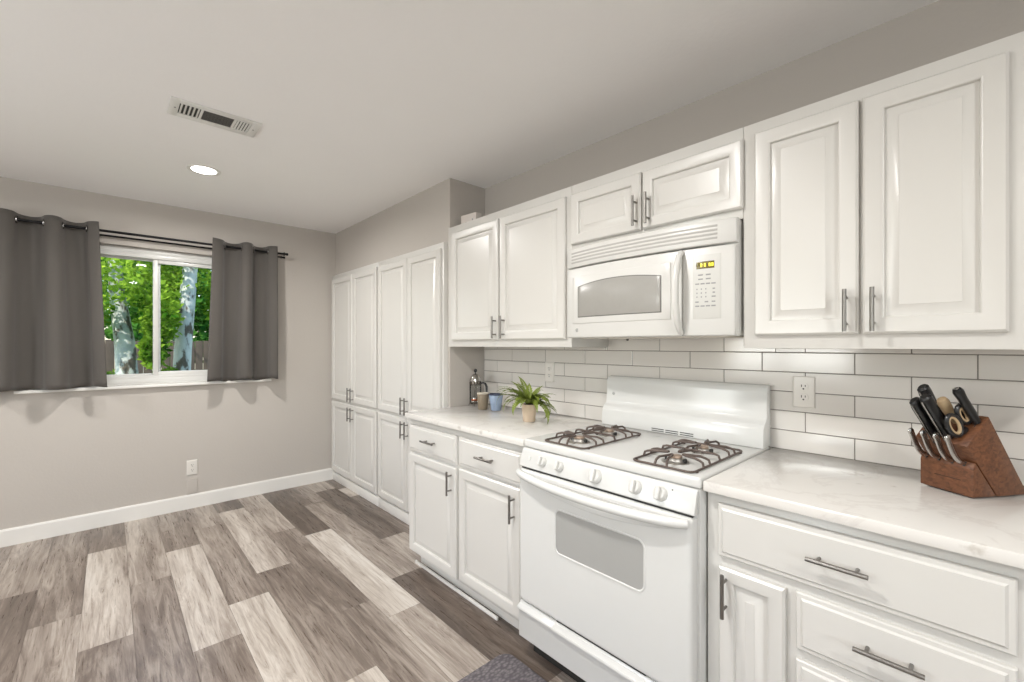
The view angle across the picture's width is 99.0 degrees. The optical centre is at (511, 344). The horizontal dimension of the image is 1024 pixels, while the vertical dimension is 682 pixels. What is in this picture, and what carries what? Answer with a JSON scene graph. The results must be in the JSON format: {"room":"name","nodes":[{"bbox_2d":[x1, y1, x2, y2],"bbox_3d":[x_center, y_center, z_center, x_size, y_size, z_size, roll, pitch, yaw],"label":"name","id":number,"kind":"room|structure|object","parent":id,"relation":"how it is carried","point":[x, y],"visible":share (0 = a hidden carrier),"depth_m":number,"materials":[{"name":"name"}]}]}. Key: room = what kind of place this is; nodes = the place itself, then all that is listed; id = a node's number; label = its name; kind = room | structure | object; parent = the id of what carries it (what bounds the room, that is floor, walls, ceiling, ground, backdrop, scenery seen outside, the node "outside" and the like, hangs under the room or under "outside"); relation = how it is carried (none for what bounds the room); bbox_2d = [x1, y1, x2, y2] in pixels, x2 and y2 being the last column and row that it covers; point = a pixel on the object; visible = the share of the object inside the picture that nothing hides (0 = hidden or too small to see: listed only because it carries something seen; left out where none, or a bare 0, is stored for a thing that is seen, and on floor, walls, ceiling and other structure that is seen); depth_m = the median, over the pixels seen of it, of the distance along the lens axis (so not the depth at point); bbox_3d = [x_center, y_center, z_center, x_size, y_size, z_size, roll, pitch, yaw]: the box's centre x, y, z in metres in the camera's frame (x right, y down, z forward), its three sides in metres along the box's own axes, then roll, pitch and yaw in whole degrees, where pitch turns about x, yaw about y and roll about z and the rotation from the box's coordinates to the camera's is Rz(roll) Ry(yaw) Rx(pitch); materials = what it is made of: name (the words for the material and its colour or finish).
{"room":"kitchen","nodes":[
{"label":"kitchen","id":0,"kind":"room"},
{"bbox_2d":[0,177,335,529],"bbox_3d":[-3.215,0.112,3.068,4.740,2.420,0.140,0,0,-43],"label":"wall","id":1,"kind":"structure","parent":0,"point":[71,453],"depth_m":3.44,"materials":[{"name":"paint"}]},
{"bbox_2d":[14,244,270,393],"bbox_3d":[-2.755,-0.208,3.437,1.530,1.068,0.129,0,0,-43],"label":"window","id":2,"kind":"structure","parent":1,"relation":"in","point":[192,377],"depth_m":3.43,"materials":[{"name":"white plastic"}]},
{"bbox_2d":[17,218,287,258],"bbox_3d":[-2.837,-0.813,3.248,2.148,0.074,0.106,0,0,-43],"label":"curtain rod","id":3,"kind":"object","parent":1,"relation":"attached to","point":[18,219],"visible":0.7,"depth_m":3.31,"materials":[{"name":"black metal"}]},
{"bbox_2d":[0,208,106,391],"bbox_3d":[-3.193,-0.280,2.868,0.791,1.176,0.125,0,0,-43],"label":"curtain","id":4,"kind":"object","parent":3,"relation":"hanging from","point":[52,334],"visible":1,"depth_m":2.93,"materials":[{"name":"fabric"}]},
{"bbox_2d":[207,237,277,381],"bbox_3d":[-2.285,-0.279,3.710,0.520,1.177,0.129,0,0,-43],"label":"curtain","id":5,"kind":"object","parent":3,"relation":"hanging from","point":[243,320],"visible":1,"depth_m":3.70,"materials":[{"name":"fabric"}]},
{"bbox_2d":[0,468,332,547],"bbox_3d":[-3.335,1.266,2.852,4.270,0.112,0.014,0,0,-43],"label":"baseboard","id":6,"kind":"structure","parent":1,"relation":"attached to","point":[42,530],"depth_m":3.35,"materials":[{"name":"paint"}]},
{"bbox_2d":[187,459,197,474],"bbox_3d":[-2.591,0.994,3.542,0.072,0.118,0.009,0,0,-43],"label":"wall outlet","id":7,"kind":"object","parent":1,"relation":"attached to","point":[192,465],"visible":1,"depth_m":3.54,"materials":[{"name":"plastic"}]},
{"bbox_2d":[187,478,197,493],"bbox_3d":[-2.591,1.144,3.542,0.072,0.118,0.008,0,0,-43],"label":"blank wall plate","id":8,"kind":"object","parent":1,"relation":"attached to","point":[192,484],"visible":1,"depth_m":3.54,"materials":[{"name":"paint"}]},
{"bbox_2d":[0,479,576,681],"bbox_3d":[-0.785,1.352,0.329,4.600,0.060,7.220,0,0,-43],"label":"floor","id":9,"kind":"structure","parent":0,"point":[315,582],"depth_m":2.23,"materials":[{"name":"wood"}]},
{"bbox_2d":[332,262,378,506],"bbox_3d":[-1.328,0.322,4.027,0.378,1.999,1.000,0,0,-43],"label":"pantry cabinet","id":10,"kind":"object","parent":9,"relation":"on","point":[355,410],"visible":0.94,"depth_m":3.87,"materials":[{"name":"paint"}]},
{"bbox_2d":[378,242,447,524],"bbox_3d":[-0.669,0.322,3.312,0.378,1.999,0.940,0,0,-43],"label":"pantry cabinet","id":11,"kind":"object","parent":9,"relation":"on","point":[412,286],"visible":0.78,"depth_m":3.21,"materials":[{"name":"paint"}]},
{"bbox_2d":[409,419,525,629],"bbox_3d":[-0.075,0.880,2.466,0.652,0.883,1.031,0,0,-43],"label":"base cabinet","id":12,"kind":"object","parent":9,"relation":"on","point":[464,488],"visible":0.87,"depth_m":2.22,"materials":[{"name":"paint"}]},
{"bbox_2d":[405,404,601,445],"bbox_3d":[-0.068,0.423,2.468,0.629,0.030,1.026,0,0,-43],"label":"countertop","id":13,"kind":"structure","parent":12,"relation":"on","point":[505,426],"depth_m":2.32,"materials":[{"name":"white stone"}]},
{"bbox_2d":[469,369,487,405],"bbox_3d":[-0.230,0.282,2.903,0.090,0.245,0.119,0,0,-43],"label":"press","id":14,"kind":"object","parent":13,"relation":"on","point":[475,380],"visible":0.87,"depth_m":2.89,"materials":[{"name":"silver metal"}]},
{"bbox_2d":[477,392,488,409],"bbox_3d":[-0.178,0.354,2.764,0.096,0.105,0.082,0,0,-43],"label":"mug","id":15,"kind":"object","parent":13,"relation":"on","point":[482,397],"visible":0.99,"depth_m":2.73,"materials":[{"name":"beige ceramic"}]},
{"bbox_2d":[488,393,502,410],"bbox_3d":[-0.092,0.355,2.719,0.110,0.103,0.094,0,0,-25],"label":"mug","id":16,"kind":"object","parent":13,"relation":"on","point":[493,397],"visible":0.88,"depth_m":2.69,"materials":[{"name":"blue ceramic"}]},
{"bbox_2d":[496,376,557,423],"bbox_3d":[0.079,0.290,2.307,0.332,0.234,0.346,0,0,-4],"label":"potted fern","id":17,"kind":"object","parent":13,"relation":"on","point":[530,401],"visible":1,"depth_m":2.30,"materials":[{"name":"green plant"}]},
{"bbox_2d":[522,403,535,421],"bbox_3d":[0.091,0.361,2.329,0.081,0.092,0.081,0,0,-43],"label":"pot","id":18,"kind":"object","parent":17,"relation":"attached to","point":[528,409],"depth_m":2.30,"materials":[{"name":"ceramic"}]},
{"bbox_2d":[458,654,546,681],"bbox_3d":[0.085,1.315,1.311,0.610,0.012,0.984,0,0,-43],"label":"floor mat","id":19,"kind":"object","parent":9,"relation":"on","point":[504,667],"visible":1,"depth_m":1.75,"materials":[{"name":"grey fabric"}]},
{"bbox_2d":[516,375,769,681],"bbox_3d":[0.500,0.740,1.768,0.718,1.163,0.765,0,0,-43],"label":"gas range","id":20,"kind":"object","parent":9,"relation":"on","point":[614,511],"visible":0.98,"depth_m":1.58,"materials":[{"name":"white metal"}]},
{"bbox_2d":[524,423,768,488],"bbox_3d":[0.535,0.409,1.802,0.618,0.054,0.763,0,0,-43],"label":"cooktop","id":21,"kind":"object","parent":20,"relation":"in","point":[669,457],"depth_m":1.66,"materials":[{"name":"white metal"}]},
{"bbox_2d":[708,492,1023,681],"bbox_3d":[1.079,0.880,1.213,0.652,0.883,0.832,0,0,-43],"label":"base cabinet","id":22,"kind":"object","parent":9,"relation":"on","point":[793,597],"visible":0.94,"depth_m":1.07,"materials":[{"name":"paint"}]},
{"bbox_2d":[703,448,1023,568],"bbox_3d":[1.092,0.423,1.210,0.629,0.030,0.851,0,0,-43],"label":"countertop","id":23,"kind":"structure","parent":22,"relation":"on","point":[891,501],"depth_m":1.15,"materials":[{"name":"white stone"}]},
{"bbox_2d":[916,416,1023,497],"bbox_3d":[1.282,0.299,1.228,0.204,0.217,0.129,0,0,-9],"label":"knife block","id":24,"kind":"object","parent":23,"relation":"on","point":[988,470],"visible":0.76,"depth_m":1.17,"materials":[{"name":"brown wood"}]},
{"bbox_2d":[908,428,927,455],"bbox_3d":[1.169,0.280,1.260,0.067,0.085,0.009,0,0,-9],"label":"steak knife","id":25,"kind":"object","parent":24,"relation":"in","point":[911,432],"visible":1,"depth_m":1.25,"materials":[{"name":"metal"}]},
{"bbox_2d":[909,397,939,440],"bbox_3d":[1.156,0.208,1.221,0.098,0.125,0.024,0,0,-9],"label":"knife","id":26,"kind":"object","parent":24,"relation":"in","point":[915,404],"visible":0.67,"depth_m":1.21,"materials":[{"name":"black plastic"}]},
{"bbox_2d":[920,430,940,458],"bbox_3d":[1.174,0.280,1.228,0.067,0.085,0.009,0,0,-9],"label":"steak knife","id":27,"kind":"object","parent":24,"relation":"in","point":[923,434],"visible":1,"depth_m":1.22,"materials":[{"name":"metal"}]},
{"bbox_2d":[917,384,944,416],"bbox_3d":[1.188,0.172,1.233,0.096,0.124,0.024,0,0,-9],"label":"knife","id":28,"kind":"object","parent":24,"relation":"in","point":[922,389],"visible":0.34,"depth_m":1.22,"materials":[{"name":"black plastic"}]},
{"bbox_2d":[919,393,953,442],"bbox_3d":[1.159,0.200,1.190,0.106,0.137,0.024,0,0,-9],"label":"knife","id":29,"kind":"object","parent":24,"relation":"in","point":[927,401],"visible":0.77,"depth_m":1.18,"materials":[{"name":"black plastic"}]},
{"bbox_2d":[932,432,953,461],"bbox_3d":[1.179,0.280,1.196,0.067,0.085,0.009,0,0,-9],"label":"steak knife","id":30,"kind":"object","parent":24,"relation":"in","point":[939,445],"visible":1,"depth_m":1.19,"materials":[{"name":"metal"}]},
{"bbox_2d":[937,396,955,423],"bbox_3d":[1.206,0.181,1.212,0.062,0.076,0.026,0,0,-13],"label":"tool","id":31,"kind":"object","parent":24,"relation":"in","point":[944,403],"visible":0.73,"depth_m":1.20,"materials":[{"name":"beige wood"}]},
{"bbox_2d":[944,434,965,464],"bbox_3d":[1.184,0.280,1.169,0.067,0.085,0.009,0,0,-9],"label":"steak knife","id":32,"kind":"object","parent":24,"relation":"in","point":[947,437],"visible":1,"depth_m":1.16,"materials":[{"name":"metal"}]},
{"bbox_2d":[944,404,970,437],"bbox_3d":[1.199,0.205,1.175,0.085,0.092,0.010,0,0,-9],"label":"scissors","id":33,"kind":"object","parent":24,"relation":"in","point":[956,416],"visible":1,"depth_m":1.17,"materials":[{"name":"black plastic"}]},
{"bbox_2d":[921,452,994,497],"bbox_3d":[1.242,0.359,1.222,0.076,0.092,0.129,0,0,-9],"label":"holder","id":34,"kind":"object","parent":24,"relation":"attached to","point":[976,478],"depth_m":1.18,"materials":[{"name":"brown wood"}]},
{"bbox_2d":[952,387,980,424],"bbox_3d":[1.214,0.163,1.167,0.081,0.102,0.023,0,0,-9],"label":"honing steel","id":35,"kind":"object","parent":24,"relation":"in","point":[959,393],"visible":1,"depth_m":1.16,"materials":[{"name":"black plastic"}]},
{"bbox_2d":[0,0,937,233],"bbox_3d":[-0.779,-1.148,0.322,4.880,0.100,7.480,0,0,-43],"label":"ceiling","id":36,"kind":"structure","parent":0,"point":[363,107],"depth_m":1.84,"materials":[{"name":"paint"}]},
{"bbox_2d":[186,164,220,175],"bbox_3d":[-1.934,-1.095,2.745,0.180,0.006,0.180,0,0,-43],"label":"recessed light","id":37,"kind":"object","parent":36,"relation":"in","point":[196,168],"visible":1,"depth_m":2.74,"materials":[{"name":"paint"}]},
{"bbox_2d":[167,96,262,137],"bbox_3d":[-1.434,-1.094,2.117,0.360,0.007,0.188,0,0,-43],"label":"ceiling vent","id":38,"kind":"object","parent":36,"relation":"in","point":[178,107],"visible":1,"depth_m":2.10,"materials":[{"name":"metal"}]},
{"bbox_2d":[336,0,1023,406],"bbox_3d":[0.855,0.112,1.828,0.436,2.420,7.200,0,0,-43],"label":"wall","id":39,"kind":"structure","parent":0,"point":[940,29],"depth_m":1.96,"materials":[{"name":"paint"}]},
{"bbox_2d":[448,186,607,346],"bbox_3d":[0.027,-0.376,2.569,0.362,0.775,1.039,0,0,-43],"label":"upper cabinet","id":40,"kind":"object","parent":39,"relation":"attached to","point":[508,267],"visible":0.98,"depth_m":2.38,"materials":[{"name":"paint"}]},
{"bbox_2d":[461,212,480,223],"bbox_3d":[-0.269,-0.808,2.866,0.144,0.088,0.051,0,0,41],"label":"box","id":41,"kind":"object","parent":40,"relation":"on","point":[466,218],"visible":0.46,"depth_m":2.83,"materials":[{"name":"white cardboard"}]},
{"bbox_2d":[571,128,743,249],"bbox_3d":[0.642,-0.604,1.901,0.362,0.319,0.775,0,0,-43],"label":"upper cabinet","id":42,"kind":"object","parent":39,"relation":"attached to","point":[703,181],"visible":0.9,"depth_m":1.73,"materials":[{"name":"paint"}]},
{"bbox_2d":[567,217,743,340],"bbox_3d":[0.606,-0.232,1.871,0.443,0.426,0.760,0,0,-43],"label":"microwave","id":43,"kind":"object","parent":42,"relation":"attached to","point":[685,281],"visible":0.98,"depth_m":1.68,"materials":[{"name":"white plastic"}]},
{"bbox_2d":[695,273,715,306],"bbox_3d":[0.692,-0.195,1.566,0.069,0.117,0.001,0,0,38],"label":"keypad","id":44,"kind":"object","parent":43,"relation":"attached to","point":[705,283],"depth_m":1.57,"materials":[{"name":"white plastic"}]},
{"bbox_2d":[484,338,1023,485],"bbox_3d":[0.717,0.202,2.086,0.008,0.560,2.686,0,0,-43],"label":"backsplash","id":45,"kind":"structure","parent":39,"relation":"attached to","point":[863,412],"depth_m":1.62,"materials":[{"name":"tile"}]},
{"bbox_2d":[545,362,554,381],"bbox_3d":[0.224,0.162,2.609,0.009,0.118,0.072,0,0,-43],"label":"wall outlet","id":46,"kind":"object","parent":45,"relation":"attached to","point":[549,366],"visible":1,"depth_m":2.60,"materials":[{"name":"plastic"}]},
{"bbox_2d":[793,376,814,408],"bbox_3d":[1.104,0.179,1.654,0.009,0.118,0.072,0,0,-43],"label":"wall outlet","id":47,"kind":"object","parent":45,"relation":"attached to","point":[803,386],"visible":1,"depth_m":1.65,"materials":[{"name":"plastic"}]},
{"bbox_2d":[798,383,808,390],"bbox_3d":[1.102,0.159,1.652,0.003,0.028,0.033,0,0,-43],"label":"socket","id":48,"kind":"object","parent":47,"relation":"attached to","point":[801,386],"depth_m":1.65,"materials":[{"name":"plastic"}]},
{"bbox_2d":[798,393,808,400],"bbox_3d":[1.102,0.199,1.652,0.003,0.028,0.033,0,0,-43],"label":"socket","id":49,"kind":"object","parent":47,"relation":"attached to","point":[801,396],"depth_m":1.65,"materials":[{"name":"plastic"}]},
{"bbox_2d":[744,31,1023,349],"bbox_3d":[1.182,-0.376,1.315,0.362,0.775,0.823,0,0,-43],"label":"upper cabinet","id":50,"kind":"object","parent":39,"relation":"attached to","point":[888,213],"visible":1,"depth_m":1.23,"materials":[{"name":"paint"}]},
{"label":"outside","id":51,"kind":"structure","parent":0,"visible":0},
{"bbox_3d":[-13.215,1.622,14.257,40.000,0.100,29.850,0,0,-43],"label":"ground","id":52,"kind":"structure","parent":51,"visible":0},
{"bbox_2d":[102,267,171,372],"bbox_3d":[-11.172,-1.904,13.223,2.794,6.957,2.876,0,0,-43],"label":"tree","id":53,"kind":"object","parent":52,"relation":"on","point":[107,330],"visible":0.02,"depth_m":12.59,"materials":[{"name":"green plant"}]},
{"bbox_2d":[107,363,178,374],"bbox_3d":[-5.186,0.911,6.054,0.998,1.322,0.459,0,0,-43],"label":"shrub","id":54,"kind":"object","parent":52,"relation":"on","point":[169,368],"visible":0.08,"depth_m":6.22,"materials":[{"name":"green plant"}]},
{"bbox_2d":[101,257,204,373],"bbox_3d":[-5.923,-0.420,6.334,2.626,4.000,2.576,0,0,3],"label":"tree","id":55,"kind":"object","parent":52,"relation":"on","point":[126,359],"visible":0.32,"depth_m":6.15,"materials":[{"name":"green plant"}]},
{"bbox_2d":[102,261,210,341],"bbox_3d":[-8.347,-0.723,10.762,2.772,4.599,2.832,0,0,-43],"label":"tree","id":56,"kind":"object","parent":52,"relation":"on","point":[201,325],"visible":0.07,"depth_m":10.27,"materials":[{"name":"green plant"}]},
{"bbox_2d":[105,340,208,374],"bbox_3d":[-7.021,0.737,9.080,16.092,1.670,0.140,0,0,-43],"label":"fence","id":57,"kind":"object","parent":52,"relation":"on","point":[199,361],"visible":0.02,"depth_m":9.00,"materials":[{"name":"brown wood"}]},
{"bbox_2d":[128,261,210,370],"bbox_3d":[-5.219,-0.556,6.986,2.374,4.260,2.761,0,0,-43],"label":"tree","id":58,"kind":"object","parent":52,"relation":"on","point":[182,356],"visible":0.19,"depth_m":6.71,"materials":[{"name":"green plant"}]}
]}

